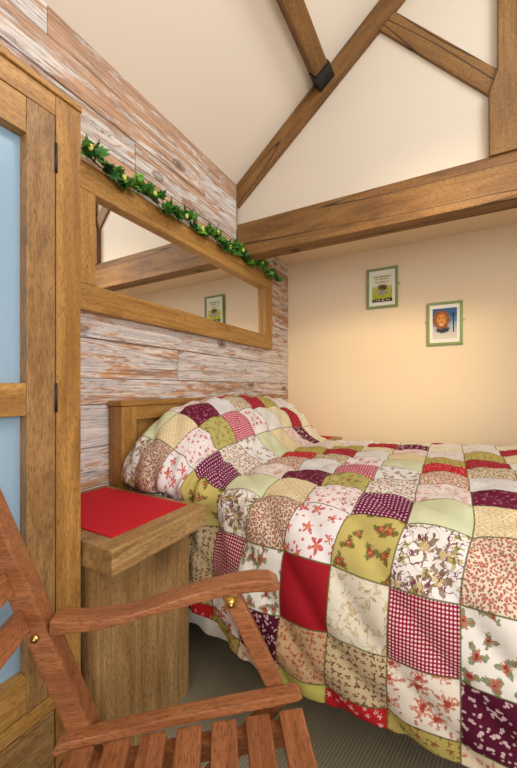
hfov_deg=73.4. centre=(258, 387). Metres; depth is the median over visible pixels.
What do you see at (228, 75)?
ceiling
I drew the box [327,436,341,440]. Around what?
bedside table
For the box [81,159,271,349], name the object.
wall mirror
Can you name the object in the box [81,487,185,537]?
mat
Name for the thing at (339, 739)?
floor
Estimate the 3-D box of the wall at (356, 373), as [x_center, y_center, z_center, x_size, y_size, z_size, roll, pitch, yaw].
[1.617,-0.013,2.363,3.350,2.125,0.100,0,0,29]
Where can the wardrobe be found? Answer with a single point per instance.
(40, 125)
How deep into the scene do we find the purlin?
1.77 m
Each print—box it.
[372,273,391,302]
[433,307,456,338]
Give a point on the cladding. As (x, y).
(121, 359)
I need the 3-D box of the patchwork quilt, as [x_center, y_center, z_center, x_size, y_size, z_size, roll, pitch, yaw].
[0.727,0.606,1.511,2.120,1.140,1.647,0,0,29]
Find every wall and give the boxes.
[236,193,237,229]
[238,0,496,224]
[286,224,516,445]
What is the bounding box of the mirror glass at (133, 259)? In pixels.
[95,200,261,333]
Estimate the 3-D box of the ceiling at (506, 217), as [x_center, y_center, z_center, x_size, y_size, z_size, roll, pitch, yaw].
[1.452,-1.095,2.063,3.350,0.040,0.785,0,0,29]
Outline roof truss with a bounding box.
[237,0,516,260]
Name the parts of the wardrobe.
glass pane, glass pane, door rail, door rail, door rail, drawer, rail, rail, door, corner post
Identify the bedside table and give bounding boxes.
[81,485,205,745]
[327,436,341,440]
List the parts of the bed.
post, plank panel, headboard, cap rail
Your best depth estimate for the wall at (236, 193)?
2.38 m
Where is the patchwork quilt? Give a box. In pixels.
[121,394,516,767]
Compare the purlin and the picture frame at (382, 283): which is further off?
the picture frame at (382, 283)
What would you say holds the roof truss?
attached to the wall at (396, 115)
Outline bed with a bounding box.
[108,395,274,489]
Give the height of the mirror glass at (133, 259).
0.361 m
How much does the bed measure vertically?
0.998 m
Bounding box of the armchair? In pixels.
[0,489,317,767]
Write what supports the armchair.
on the floor
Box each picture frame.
[365,265,399,309]
[425,300,464,345]
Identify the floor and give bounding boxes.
[153,623,467,767]
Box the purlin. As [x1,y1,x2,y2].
[276,0,333,91]
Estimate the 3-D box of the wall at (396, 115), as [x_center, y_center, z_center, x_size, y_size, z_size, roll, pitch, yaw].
[1.236,-1.839,1.619,3.100,1.588,0.060,0,0,29]
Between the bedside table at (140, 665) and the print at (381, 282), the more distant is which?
the print at (381, 282)
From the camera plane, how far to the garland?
1.63 m
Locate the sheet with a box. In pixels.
[189,609,227,640]
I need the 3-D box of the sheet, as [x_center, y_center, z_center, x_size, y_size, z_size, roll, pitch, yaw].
[0.294,0.669,0.973,1.865,0.368,0.072,0,0,29]
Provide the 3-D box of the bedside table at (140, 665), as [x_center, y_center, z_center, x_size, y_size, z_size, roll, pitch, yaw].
[-0.493,0.724,1.135,0.520,0.653,0.377,0,0,29]
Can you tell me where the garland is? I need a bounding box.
[81,134,283,282]
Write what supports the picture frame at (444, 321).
attached to the wall at (356, 373)
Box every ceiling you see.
[43,0,378,192]
[277,208,516,265]
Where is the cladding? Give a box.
[0,0,287,491]
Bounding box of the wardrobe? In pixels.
[0,45,81,767]
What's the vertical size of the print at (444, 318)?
0.216 m
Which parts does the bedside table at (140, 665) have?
panel, panel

